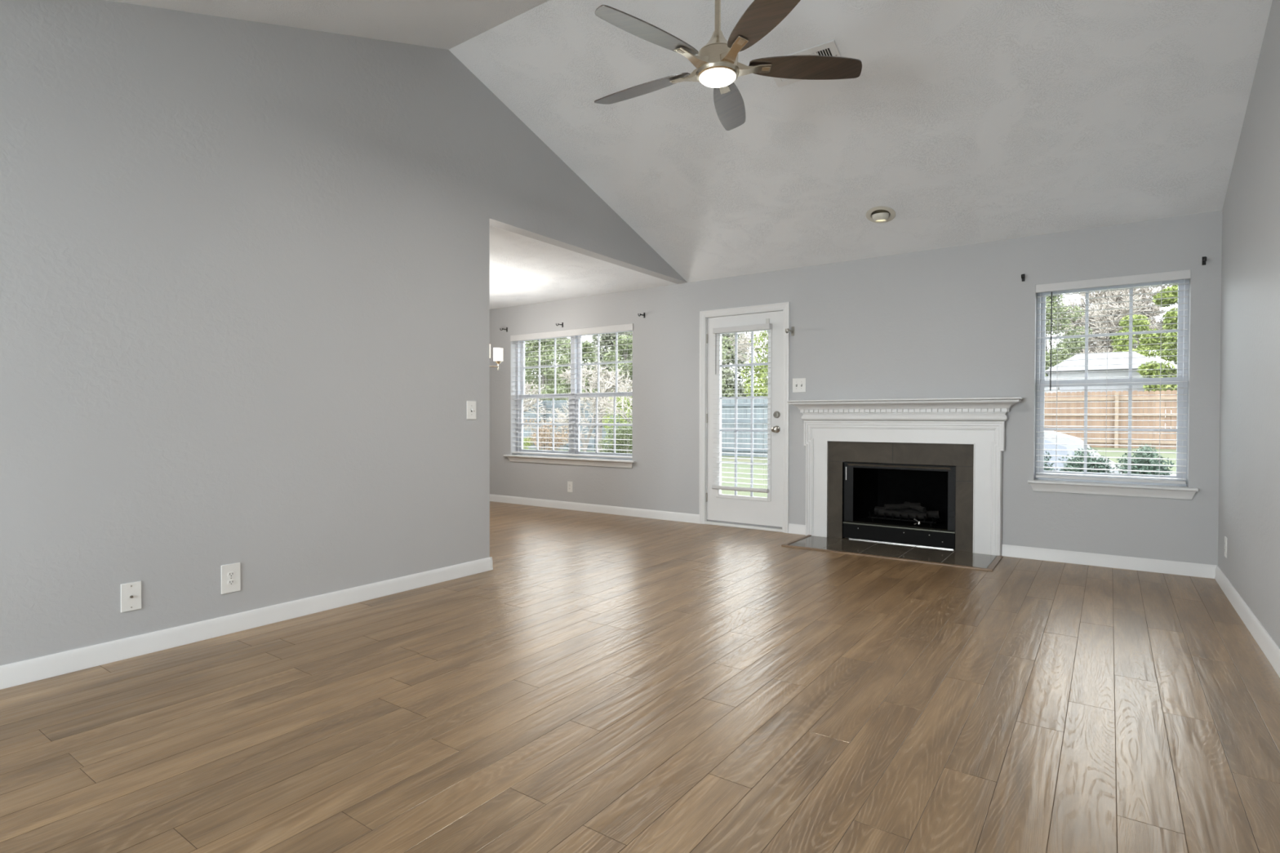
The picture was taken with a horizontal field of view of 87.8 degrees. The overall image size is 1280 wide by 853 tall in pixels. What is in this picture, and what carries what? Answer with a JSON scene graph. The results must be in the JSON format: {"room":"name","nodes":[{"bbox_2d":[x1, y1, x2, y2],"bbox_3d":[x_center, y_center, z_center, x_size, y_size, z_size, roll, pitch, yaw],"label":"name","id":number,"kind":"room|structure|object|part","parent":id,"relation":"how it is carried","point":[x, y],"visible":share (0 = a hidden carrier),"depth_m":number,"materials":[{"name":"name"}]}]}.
{"room":"empty living room","nodes":[
{"label":"empty living room","id":0,"kind":"room"},
{"bbox_2d":[0,0,687,666],"bbox_3d":[-2.035,-0.560,3.316,0.120,3.743,8.557,1,1,35],"label":"wall","id":1,"kind":"structure","parent":0,"point":[244,265],"depth_m":3.27,"materials":[{"name":"grey paint"}]},
{"bbox_2d":[120,581,141,612],"bbox_3d":[-2.239,0.750,2.928,0.015,0.124,0.076,1,1,35],"label":"outlet","id":2,"kind":"object","parent":1,"relation":"attached to","point":[131,593],"visible":1,"depth_m":2.93,"materials":[{"name":"white plastic"}]},
{"bbox_2d":[221,562,240,594],"bbox_3d":[-2.007,0.745,3.263,0.008,0.140,0.088,1,1,35],"label":"wall outlet","id":3,"kind":"object","parent":1,"relation":"attached to","point":[230,573],"visible":1,"depth_m":3.26,"materials":[{"name":"white plastic"}]},
{"bbox_2d":[227,579,235,585],"bbox_3d":[-2.005,0.764,3.261,0.002,0.025,0.033,1,1,35],"label":"receptacle","id":4,"kind":"object","parent":3,"relation":"attached to","point":[230,582],"depth_m":3.26,"materials":[{"name":"white plastic"}]},
{"bbox_2d":[227,571,235,577],"bbox_3d":[-2.005,0.725,3.261,0.002,0.025,0.033,1,1,35],"label":"receptacle","id":5,"kind":"object","parent":3,"relation":"attached to","point":[230,574],"depth_m":3.26,"materials":[{"name":"white plastic"}]},
{"bbox_2d":[0,556,493,689],"bbox_3d":[-2.755,0.978,2.317,0.152,0.088,5.787,1,1,35],"label":"baseboard","id":6,"kind":"structure","parent":1,"relation":"attached to","point":[24,672],"depth_m":3.19,"materials":[{"name":"white paint"}]},
{"bbox_2d":[466,400,475,419],"bbox_3d":[-1.130,-0.110,4.479,0.022,0.124,0.080,1,1,35],"label":"light switch","id":7,"kind":"object","parent":1,"relation":"attached to","point":[471,405],"visible":1,"depth_m":4.48,"materials":[{"name":"white plastic"}]},
{"bbox_2d":[489,225,676,309],"bbox_3d":[-2.663,-1.523,6.138,4.180,0.120,4.977,1,1,35],"label":"ceiling","id":8,"kind":"structure","parent":0,"point":[524,270],"depth_m":6.41,"materials":[{"name":"white paint"}]},
{"bbox_2d":[489,344,502,369],"bbox_3d":[-1.700,-0.996,6.562,0.677,0.939,0.680,1,1,35],"label":"chandelier","id":9,"kind":"object","parent":8,"relation":"hanging from","point":[498,352],"visible":0.2,"depth_m":6.70,"materials":[{"name":"white glass"}]},
{"bbox_3d":[-1.435,-0.728,6.735,0.096,0.129,0.096,1,1,35],"label":"lamp shade","id":10,"kind":"part","parent":9,"relation":"part of","materials":[{"name":"white glass"}]},
{"bbox_2d":[0,501,1279,852],"bbox_3d":[-1.964,1.071,3.393,8.494,0.120,8.657,1,1,35],"label":"floor","id":11,"kind":"structure","parent":0,"point":[613,683],"depth_m":2.35,"materials":[{"name":"brown wood"}]},
{"bbox_2d":[781,534,1003,571],"bbox_3d":[1.992,0.990,5.323,1.561,0.012,0.630,1,1,35],"label":"hearth","id":12,"kind":"object","parent":11,"relation":"on","point":[949,557],"visible":1,"depth_m":5.27,"materials":[{"name":"tile"}]},
{"bbox_2d":[842,462,955,550],"bbox_3d":[2.303,0.650,5.801,0.918,0.678,0.520,1,1,35],"label":"firebox insert","id":13,"kind":"object","parent":11,"relation":"on","point":[902,504],"visible":0.99,"depth_m":5.84,"materials":[{"name":"metal"}]},
{"bbox_3d":[2.163,0.920,5.607,0.906,0.123,0.014,1,1,35],"label":"panel","id":14,"kind":"part","parent":13,"relation":"part of","materials":[{"name":"black metal"}]},
{"bbox_2d":[786,396,1022,555],"bbox_3d":[2.116,0.384,5.532,1.838,1.222,0.162,1,1,35],"label":"fireplace mantel","id":15,"kind":"object","parent":11,"relation":"on","point":[980,422],"visible":1,"depth_m":5.43,"materials":[{"name":"white paint"}]},
{"bbox_2d":[786,396,1022,404],"bbox_3d":[2.117,-0.212,5.525,1.838,0.031,0.162,1,1,35],"label":"mantel shelf","id":16,"kind":"object","parent":15,"relation":"attached to","point":[1015,400],"depth_m":5.34,"materials":[{"name":"white paint"}]},
{"bbox_3d":[2.146,-0.081,5.568,1.638,0.070,0.062,1,1,35],"label":"frieze moulding","id":17,"kind":"part","parent":15,"relation":"part of","materials":[{"name":"white paint"}]},
{"bbox_3d":[2.136,-0.132,5.554,1.662,0.025,0.054,1,1,35],"label":"dentil moulding","id":18,"kind":"part","parent":15,"relation":"part of","materials":[{"name":"white paint"}]},
{"bbox_3d":[2.123,-0.156,5.534,1.798,0.080,0.142,1,1,35],"label":"crown moulding","id":19,"kind":"part","parent":15,"relation":"part of","materials":[{"name":"white paint"}]},
{"bbox_2d":[106,0,1272,282],"bbox_3d":[-0.176,-1.920,2.257,4.354,1.310,8.997,1,1,35],"label":"ceiling","id":20,"kind":"structure","parent":0,"point":[974,122],"depth_m":4.13,"materials":[{"name":"white paint"}]},
{"bbox_2d":[594,0,862,130],"bbox_3d":[0.324,-2.032,3.188,1.313,0.762,1.350,1,1,35],"label":"ceiling fan","id":21,"kind":"object","parent":20,"relation":"hanging from","point":[717,64],"visible":1,"depth_m":3.14,"materials":[{"name":"brown wood"}]},
{"bbox_3d":[0.013,-1.730,3.410,0.555,0.040,0.152,1,1,35],"label":"fan blade","id":22,"kind":"part","parent":21,"relation":"part of","materials":[{"name":"brown wood"}]},
{"bbox_3d":[0.036,-1.724,2.909,0.556,0.040,0.150,0,1,-38],"label":"fan blade","id":23,"kind":"part","parent":21,"relation":"part of","materials":[{"name":"brown wood"}]},
{"bbox_3d":[0.484,-1.731,3.589,0.150,0.040,0.556,0,1,16],"label":"fan blade","id":24,"kind":"part","parent":21,"relation":"part of","materials":[{"name":"brown wood"}]},
{"bbox_3d":[0.522,-1.721,2.776,0.150,0.040,0.556,0,1,-20],"label":"fan blade","id":25,"kind":"part","parent":21,"relation":"part of","materials":[{"name":"brown wood"}]},
{"bbox_3d":[0.798,-1.726,3.196,0.556,0.040,0.150,0,1,-2],"label":"fan blade","id":26,"kind":"part","parent":21,"relation":"part of","materials":[{"name":"brown wood"}]},
{"bbox_2d":[773,40,840,87],"bbox_3d":[0.964,-2.116,3.889,0.410,0.072,0.192,1,1,35],"label":"ceiling vent","id":27,"kind":"object","parent":20,"relation":"in","point":[829,48],"visible":0.29,"depth_m":3.79,"materials":[{"name":"white metal"}]},
{"bbox_2d":[866,206,895,222],"bbox_3d":[1.849,-1.621,5.110,0.211,0.085,0.211,0,1,-9],"label":"recessed light","id":28,"kind":"object","parent":20,"relation":"in","point":[879,214],"visible":1,"depth_m":5.08,"materials":[{"name":"beige metal"}]},
{"bbox_2d":[489,210,1222,565],"bbox_3d":[0.495,-0.095,6.857,8.534,2.740,0.140,1,1,35],"label":"wall","id":29,"kind":"structure","parent":0,"point":[957,322],"depth_m":5.49,"materials":[{"name":"grey paint"}]},
{"bbox_2d":[503,330,635,467],"bbox_3d":[-0.816,-0.340,7.775,1.990,1.563,0.234,1,1,35],"label":"window","id":30,"kind":"structure","parent":29,"relation":"in","point":[575,394],"depth_m":7.80,"materials":[{"name":"white paint"}]},
{"bbox_3d":[-1.143,-0.385,8.094,0.931,1.482,0.090,1,1,35],"label":"frame","id":31,"kind":"part","parent":30,"relation":"part of","materials":[{"name":"white plastic"}]},
{"bbox_3d":[-1.152,-0.032,8.088,0.863,0.726,0.028,1,1,35],"label":"sash","id":32,"kind":"part","parent":30,"relation":"part of","materials":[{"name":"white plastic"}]},
{"bbox_3d":[-1.131,-0.722,8.107,0.863,0.749,0.028,1,1,35],"label":"sash","id":33,"kind":"part","parent":30,"relation":"part of","materials":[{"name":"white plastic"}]},
{"bbox_2d":[510,323,633,458],"bbox_3d":[-0.819,-0.389,7.734,1.869,1.458,0.084,1,1,35],"label":"window blind","id":34,"kind":"object","parent":30,"relation":"attached to","point":[624,327],"visible":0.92,"depth_m":7.69,"materials":[{"name":"white plastic"}]},
{"bbox_3d":[-0.816,-0.368,7.752,0.002,1.400,0.053,1,1,35],"label":"ladder cord","id":35,"kind":"part","parent":34,"relation":"part of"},
{"bbox_3d":[-0.818,0.331,7.760,1.841,0.018,0.048,1,1,35],"label":"rail","id":36,"kind":"part","parent":34,"relation":"part of","materials":[{"name":"white plastic"}]},
{"bbox_3d":[-0.154,-0.361,7.284,0.002,1.400,0.053,1,1,35],"label":"ladder cord","id":37,"kind":"part","parent":34,"relation":"part of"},
{"bbox_3d":[-0.818,0.376,7.761,1.859,0.030,0.091,1,1,35],"label":"sill","id":38,"kind":"part","parent":30,"relation":"part of","materials":[{"name":"white paint"}]},
{"bbox_3d":[-0.384,-0.377,7.557,0.930,1.482,0.090,1,1,35],"label":"frame","id":39,"kind":"part","parent":30,"relation":"part of","materials":[{"name":"white plastic"}]},
{"bbox_3d":[-0.392,-0.024,7.551,0.862,0.726,0.028,1,1,35],"label":"sash","id":40,"kind":"part","parent":30,"relation":"part of","materials":[{"name":"white plastic"}]},
{"bbox_3d":[-0.371,-0.714,7.571,0.862,0.749,0.028,1,1,35],"label":"sash","id":41,"kind":"part","parent":30,"relation":"part of","materials":[{"name":"white plastic"}]},
{"bbox_2d":[567,481,572,492],"bbox_3d":[-0.811,0.698,7.698,0.076,0.124,0.008,1,1,35],"label":"wall outlet","id":42,"kind":"object","parent":29,"relation":"attached to","point":[569,483],"visible":1,"depth_m":7.70,"materials":[{"name":"white plastic"}]},
{"bbox_2d":[489,493,698,523],"bbox_3d":[-1.170,0.915,7.949,4.332,0.088,0.017,1,1,35],"label":"baseboard","id":43,"kind":"structure","parent":29,"relation":"attached to","point":[647,513],"depth_m":7.43,"materials":[{"name":"white paint"}]},
{"bbox_2d":[698,302,789,533],"bbox_3d":[1.014,-0.085,6.449,0.945,2.132,0.190,1,1,35],"label":"door","id":44,"kind":"structure","parent":29,"relation":"in","point":[771,513],"depth_m":6.41,"materials":[{"name":"white paint"}]},
{"bbox_2d":[711,323,771,493],"bbox_3d":[0.969,-0.171,6.396,0.605,1.585,0.070,1,1,35],"label":"window blind","id":45,"kind":"object","parent":44,"relation":"attached to","point":[759,326],"visible":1,"depth_m":6.37,"materials":[{"name":"white plastic"}]},
{"bbox_3d":[0.962,0.602,6.412,0.589,0.040,0.052,1,1,35],"label":"rail","id":46,"kind":"part","parent":45,"relation":"part of","materials":[{"name":"white plastic"}]},
{"bbox_3d":[1.176,-0.161,6.253,0.002,1.510,0.051,1,1,35],"label":"ladder cord","id":47,"kind":"part","parent":45,"relation":"part of","materials":[{"name":"white fabric"}]},
{"bbox_3d":[0.999,-0.119,6.428,0.581,1.650,0.016,1,1,35],"label":"lite frame","id":48,"kind":"part","parent":44,"relation":"part of","materials":[{"name":"white paint"}]},
{"bbox_3d":[1.262,0.026,6.202,0.066,0.066,0.071,1,1,35],"label":"knob","id":49,"kind":"part","parent":44,"relation":"part of","materials":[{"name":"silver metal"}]},
{"bbox_2d":[785,326,794,335],"bbox_3d":[1.358,-0.876,6.048,0.030,0.084,0.173,1,1,35],"label":"curtain rod bracket","id":50,"kind":"object","parent":29,"relation":"attached to","point":[787,330],"visible":1,"depth_m":6.11,"materials":[{"name":"silver metal"}]},
{"bbox_3d":[1.406,-0.876,6.116,0.030,0.084,0.005,1,1,35],"label":"wall plate","id":51,"kind":"part","parent":50,"relation":"part of","materials":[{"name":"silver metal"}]},
{"bbox_2d":[787,523,805,534],"bbox_3d":[1.442,0.942,6.103,0.167,0.088,0.017,1,1,35],"label":"baseboard","id":52,"kind":"structure","parent":29,"relation":"attached to","point":[798,529],"depth_m":6.10,"materials":[{"name":"white paint"}]},
{"bbox_2d":[792,377,805,392],"bbox_3d":[1.452,-0.378,6.079,0.126,0.128,0.022,1,1,35],"label":"light switch","id":53,"kind":"object","parent":29,"relation":"attached to","point":[798,384],"visible":1,"depth_m":6.08,"materials":[{"name":"white plastic"}]},
{"bbox_2d":[827,441,973,551],"bbox_3d":[2.159,0.564,5.595,1.174,0.856,0.012,1,1,35],"label":"fireplace surround","id":54,"kind":"object","parent":29,"relation":"attached to","point":[961,456],"visible":1,"depth_m":5.52,"materials":[{"name":"stone"}]},
{"bbox_2d":[1021,274,1024,281],"bbox_3d":[2.880,-1.130,5.005,0.020,0.056,0.115,1,1,35],"label":"curtain rod bracket","id":55,"kind":"object","parent":29,"relation":"attached to","point":[1022,275],"visible":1,"depth_m":5.05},
{"bbox_2d":[1001,544,1216,578],"bbox_3d":[3.317,0.962,4.778,1.268,0.088,0.017,1,1,35],"label":"baseboard","id":56,"kind":"structure","parent":29,"relation":"attached to","point":[1189,569],"depth_m":4.74,"materials":[{"name":"white paint"}]},
{"bbox_2d":[1027,279,1198,499],"bbox_3d":[3.389,-0.287,4.805,0.986,1.554,0.234,1,1,35],"label":"window","id":57,"kind":"structure","parent":29,"relation":"in","point":[1170,491],"depth_m":4.79,"materials":[{"name":"white paint"}]},
{"bbox_3d":[3.371,0.424,4.801,0.902,0.030,0.091,1,1,35],"label":"sill","id":58,"kind":"part","parent":57,"relation":"part of","materials":[{"name":"white paint"}]},
{"bbox_3d":[3.417,0.018,4.860,0.852,0.730,0.028,1,1,35],"label":"sash","id":59,"kind":"part","parent":57,"relation":"part of","materials":[{"name":"white plastic"}]},
{"bbox_3d":[3.438,-0.667,4.880,0.852,0.736,0.028,1,1,35],"label":"sash","id":60,"kind":"part","parent":57,"relation":"part of","materials":[{"name":"white plastic"}]},
{"bbox_2d":[1035,269,1191,484],"bbox_3d":[3.364,-0.336,4.779,0.901,1.452,0.084,1,1,35],"label":"window blind","id":61,"kind":"object","parent":57,"relation":"attached to","point":[1181,274],"visible":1,"depth_m":4.77,"materials":[{"name":"white plastic"}]},
{"bbox_3d":[3.118,-0.322,4.972,0.002,1.410,0.053,1,1,35],"label":"ladder cord","id":62,"kind":"part","parent":61,"relation":"part of","materials":[{"name":"white fabric"}]},
{"bbox_3d":[3.109,-0.637,4.934,0.012,0.730,0.011,1,1,35],"label":"pull cord","id":63,"kind":"part","parent":61,"relation":"part of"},
{"bbox_3d":[3.367,-0.319,4.796,0.002,1.410,0.053,1,1,35],"label":"ladder cord","id":64,"kind":"part","parent":61,"relation":"part of","materials":[{"name":"white fabric"}]},
{"bbox_3d":[3.371,0.380,4.801,0.884,0.020,0.048,1,1,35],"label":"rail","id":65,"kind":"part","parent":61,"relation":"part of","materials":[{"name":"white plastic"}]},
{"bbox_3d":[3.616,-0.317,4.620,0.002,1.410,0.053,1,1,35],"label":"ladder cord","id":66,"kind":"part","parent":61,"relation":"part of","materials":[{"name":"white fabric"}]},
{"bbox_2d":[1201,256,1206,265],"bbox_3d":[3.738,-1.107,4.399,0.020,0.056,0.115,1,1,35],"label":"curtain rod bracket","id":67,"kind":"object","parent":29,"relation":"attached to","point":[1204,258],"visible":1,"depth_m":4.44,"materials":[{"name":"black metal"}]},
{"bbox_2d":[1217,0,1279,648],"bbox_3d":[1.423,-0.523,0.873,0.120,3.743,8.557,1,1,35],"label":"wall","id":68,"kind":"structure","parent":0,"point":[1249,459],"depth_m":3.38,"materials":[{"name":"grey paint"}]},
{"bbox_2d":[1224,536,1226,558],"bbox_3d":[3.617,0.744,4.107,0.008,0.124,0.076,1,1,35],"label":"wall outlet","id":69,"kind":"object","parent":68,"relation":"attached to","point":[1225,537],"visible":1,"depth_m":4.09,"materials":[{"name":"white plastic"}]},
{"bbox_2d":[1214,565,1279,677],"bbox_3d":[1.405,1.003,0.987,0.017,0.088,8.417,1,1,35],"label":"baseboard","id":70,"kind":"structure","parent":68,"relation":"attached to","point":[1271,651],"depth_m":3.30,"materials":[{"name":"white paint"}]},
{"label":"outside","id":71,"kind":"structure","parent":0,"visible":0},
{"bbox_2d":[525,431,1176,497],"bbox_3d":[-0.800,0.797,42.207,130.000,0.750,112.000,1,1,35],"label":"ground","id":72,"kind":"structure","parent":71,"point":[1106,454],"depth_m":16.48,"materials":[{"name":"green plant"}]},
{"bbox_2d":[523,437,534,449],"bbox_3d":[-2.436,0.671,13.711,0.576,0.967,0.545,0,1,11],"label":"shrub","id":73,"kind":"object","parent":72,"relation":"on","point":[526,444],"visible":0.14,"depth_m":13.57,"materials":[{"name":"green plant"}]},
{"bbox_2d":[524,352,542,382],"bbox_3d":[-8.534,-2.868,41.297,5.799,7.136,5.605,0,1,-20],"label":"evergreen tree","id":74,"kind":"object","parent":72,"relation":"on","point":[531,375],"visible":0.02,"depth_m":42.28,"materials":[{"name":"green plant"}]},
{"bbox_2d":[523,372,546,422],"bbox_3d":[-4.356,-0.743,23.583,2.051,3.339,3.001,0,1,-10],"label":"bare tree","id":75,"kind":"object","parent":72,"relation":"on","point":[526,406],"visible":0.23,"depth_m":23.29,"materials":[{"name":"grey plant"}]},
{"bbox_2d":[523,416,568,456],"bbox_3d":[-1.611,0.494,12.542,1.182,1.383,1.162,1,1,35],"label":"shrub","id":76,"kind":"object","parent":72,"relation":"on","point":[541,437],"visible":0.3,"depth_m":12.46,"materials":[{"name":"brown plant"}]},
{"bbox_2d":[524,337,569,400],"bbox_3d":[-5.068,-2.230,34.773,4.391,6.023,4.120,1,1,35],"label":"leafy tree","id":77,"kind":"object","parent":72,"relation":"on","point":[548,386],"visible":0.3,"depth_m":34.17,"materials":[{"name":"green plant"}]},
{"bbox_2d":[524,337,570,391],"bbox_3d":[-11.916,-6.469,83.075,10.872,13.328,9.762,0,1,-3],"label":"tree","id":78,"kind":"object","parent":72,"relation":"on","point":[562,340],"visible":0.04,"depth_m":80.63,"materials":[{"name":"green plant"}]},
{"bbox_2d":[545,338,606,400],"bbox_3d":[-2.455,-1.575,29.259,3.127,4.855,3.305,1,1,35],"label":"leafy tree","id":79,"kind":"object","parent":72,"relation":"on","point":[562,362],"visible":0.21,"depth_m":28.82,"materials":[{"name":"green plant"}]},
{"bbox_2d":[540,380,625,452],"bbox_3d":[-1.372,-0.022,16.212,2.121,2.302,1.825,0,1,6],"label":"bare tree","id":80,"kind":"object","parent":72,"relation":"on","point":[599,408],"visible":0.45,"depth_m":15.94,"materials":[{"name":"grey plant"}]},
{"bbox_2d":[558,362,632,452],"bbox_3d":[-1.179,-0.582,21.621,2.966,3.084,2.419,1,1,35],"label":"bare tree","id":81,"kind":"object","parent":72,"relation":"on","point":[605,375],"visible":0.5,"depth_m":21.48,"materials":[{"name":"grey plant"}]},
{"bbox_2d":[582,331,632,391],"bbox_3d":[-3.286,-6.124,75.915,9.863,12.843,10.742,0,1,-6],"label":"tree","id":82,"kind":"object","parent":72,"relation":"on","point":[609,338],"visible":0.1,"depth_m":74.39,"materials":[{"name":"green plant"}]},
{"bbox_2d":[592,334,632,399],"bbox_3d":[-0.572,-1.316,25.435,2.614,4.440,2.972,1,1,35],"label":"leafy tree","id":83,"kind":"object","parent":72,"relation":"on","point":[623,353],"visible":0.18,"depth_m":25.17,"materials":[{"name":"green plant"}]},
{"bbox_2d":[593,419,632,459],"bbox_3d":[-0.227,0.527,11.012,1.447,1.376,1.201,1,1,35],"label":"shrub","id":84,"kind":"object","parent":72,"relation":"on","point":[620,434],"visible":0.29,"depth_m":10.86,"materials":[{"name":"green plant"}]},
{"bbox_2d":[593,373,632,426],"bbox_3d":[0.216,0.069,13.098,2.311,2.271,1.818,0,1,-7],"label":"bare tree","id":85,"kind":"object","parent":72,"relation":"on","point":[620,389],"visible":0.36,"depth_m":13.06,"materials":[{"name":"grey plant"}]},
{"bbox_2d":[601,390,632,453],"bbox_3d":[-0.372,-0.016,18.798,1.387,1.978,1.416,1,1,35],"label":"shrub","id":86,"kind":"object","parent":72,"relation":"on","point":[620,420],"visible":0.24,"depth_m":18.71,"materials":[{"name":"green plant"}]},
{"bbox_2d":[523,395,767,457],"bbox_3d":[-2.266,-0.013,24.176,22.400,1.952,0.172,1,1,35],"label":"fence","id":87,"kind":"object","parent":72,"relation":"on","point":[744,415],"visible":0.09,"depth_m":20.69,"materials":[{"name":"grey wood"}]},
{"bbox_3d":[-3.675,0.004,25.128,0.100,1.890,0.100,1,1,35],"label":"fence post","id":88,"kind":"part","parent":87,"relation":"part of","materials":[{"name":"grey wood"}]},
{"bbox_3d":[-1.633,0.025,23.685,0.100,1.890,0.100,1,1,35],"label":"fence post","id":89,"kind":"part","parent":87,"relation":"part of","materials":[{"name":"grey wood"}]},
{"bbox_3d":[-2.243,-0.213,24.206,22.400,0.090,0.041,1,1,35],"label":"rail","id":90,"kind":"part","parent":87,"relation":"part of","materials":[{"name":"grey wood"}]},
{"bbox_3d":[-2.241,-0.722,24.200,22.400,0.090,0.041,1,1,35],"label":"rail","id":91,"kind":"part","parent":87,"relation":"part of","materials":[{"name":"grey wood"}]},
{"bbox_3d":[-2.244,0.658,24.216,22.400,0.090,0.041,1,1,35],"label":"rail","id":92,"kind":"part","parent":87,"relation":"part of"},
{"bbox_2d":[721,335,734,397],"bbox_3d":[2.458,-2.279,29.218,3.671,6.287,4.543,0,1,-22],"label":"leafy tree","id":93,"kind":"object","parent":72,"relation":"on","point":[723,351],"visible":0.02,"depth_m":28.46,"materials":[{"name":"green plant"}]},
{"bbox_2d":[721,332,767,396],"bbox_3d":[7.278,-5.899,70.556,10.764,12.566,11.230,1,1,44],"label":"tree","id":94,"kind":"object","parent":72,"relation":"on","point":[725,371],"visible":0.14,"depth_m":68.55,"materials":[{"name":"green plant"}]},
{"bbox_2d":[728,331,768,391],"bbox_3d":[6.906,-2.635,35.022,4.003,6.899,6.928,0,1,-11],"label":"bare tree","id":95,"kind":"object","parent":72,"relation":"on","point":[740,346],"visible":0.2,"depth_m":35.94,"materials":[{"name":"grey plant"}]},
{"bbox_2d":[737,330,768,396],"bbox_3d":[5.409,-1.661,26.189,3.348,5.138,3.163,0,1,-10],"label":"leafy tree","id":96,"kind":"object","parent":72,"relation":"on","point":[761,369],"visible":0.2,"depth_m":25.75,"materials":[{"name":"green plant"}]},
{"bbox_2d":[1040,451,1054,479],"bbox_3d":[4.020,0.881,6.979,0.507,1.442,0.425,0,1,-7],"label":"juniper shrub","id":97,"kind":"object","parent":72,"relation":"on","point":[1048,454],"visible":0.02,"depth_m":6.86,"materials":[{"name":"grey plant"}]},
{"bbox_2d":[1044,293,1093,376],"bbox_3d":[22.698,-3.767,37.662,4.708,8.692,4.940,0,1,-12],"label":"leafy tree","id":98,"kind":"object","parent":72,"relation":"on","point":[1077,345],"visible":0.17,"depth_m":36.37,"materials":[{"name":"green plant"}]},
{"bbox_2d":[1057,445,1115,483],"bbox_3d":[4.453,0.900,6.674,0.459,1.414,0.461,0,1,5],"label":"juniper shrub","id":99,"kind":"object","parent":72,"relation":"on","point":[1102,466],"visible":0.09,"depth_m":6.59,"materials":[{"name":"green plant"}]},
{"bbox_2d":[1044,351,1168,444],"bbox_3d":[17.290,-1.037,28.487,8.150,3.980,5.100,1,1,35],"label":"garage","id":100,"kind":"structure","parent":72,"relation":"on","point":[1119,370],"depth_m":25.83,"materials":[{"name":"white"}]},
{"bbox_2d":[1044,430,1176,475],"bbox_3d":[4.533,0.808,8.591,4.097,1.550,1.750,1,1,35],"label":"car","id":101,"kind":"object","parent":72,"relation":"on","point":[1060,441],"visible":0.02,"depth_m":7.59,"materials":[{"name":"white paint"}]},
{"bbox_2d":[1044,390,1177,448],"bbox_3d":[17.059,-0.171,20.682,11.194,1.972,0.172,1,1,35],"label":"fence","id":102,"kind":"object","parent":72,"relation":"on","point":[1092,420],"visible":0.27,"depth_m":21.71,"materials":[{"name":"brown wood"}]},
{"bbox_3d":[17.044,-0.372,20.739,11.100,0.090,0.041,1,1,35],"label":"rail","id":103,"kind":"part","parent":102,"relation":"part of","materials":[{"name":"wood"}]},
{"bbox_3d":[17.045,-0.890,20.733,11.100,0.090,0.041,1,1,35],"label":"rail","id":104,"kind":"part","parent":102,"relation":"part of","materials":[{"name":"brown wood"}]},
{"bbox_3d":[15.554,-0.155,21.702,0.100,1.910,0.100,1,1,35],"label":"fence post","id":105,"kind":"part","parent":102,"relation":"part of","materials":[{"name":"brown wood"}]},
{"bbox_3d":[17.042,0.509,20.750,11.100,0.090,0.041,1,1,35],"label":"rail","id":106,"kind":"part","parent":102,"relation":"part of","materials":[{"name":"brown wood"}]},
{"bbox_2d":[1047,284,1176,362],"bbox_3d":[36.921,-6.375,52.227,10.941,13.662,12.238,1,1,31],"label":"bare tree","id":107,"kind":"object","parent":72,"relation":"on","point":[1111,293],"visible":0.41,"depth_m":50.54,"materials":[{"name":"grey plant"}]},
{"bbox_2d":[1109,314,1175,368],"bbox_3d":[25.472,-2.578,34.060,3.120,6.408,2.866,0,1,6],"label":"leafy tree","id":108,"kind":"object","parent":72,"relation":"on","point":[1139,348],"visible":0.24,"depth_m":33.88,"materials":[{"name":"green plant"}]},
{"bbox_2d":[1111,443,1174,485],"bbox_3d":[4.829,0.885,6.376,0.481,1.453,0.465,0,1,-38],"label":"juniper shrub","id":109,"kind":"object","parent":72,"relation":"on","point":[1140,461],"visible":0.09,"depth_m":6.32,"materials":[{"name":"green plant"}]},
{"bbox_2d":[1136,283,1177,426],"bbox_3d":[18.632,-2.780,22.195,2.932,7.068,2.974,0,1,-16],"label":"evergreen tree","id":110,"kind":"object","parent":72,"relation":"on","point":[1144,369],"visible":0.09,"depth_m":22.52,"materials":[{"name":"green plant"}]}
]}

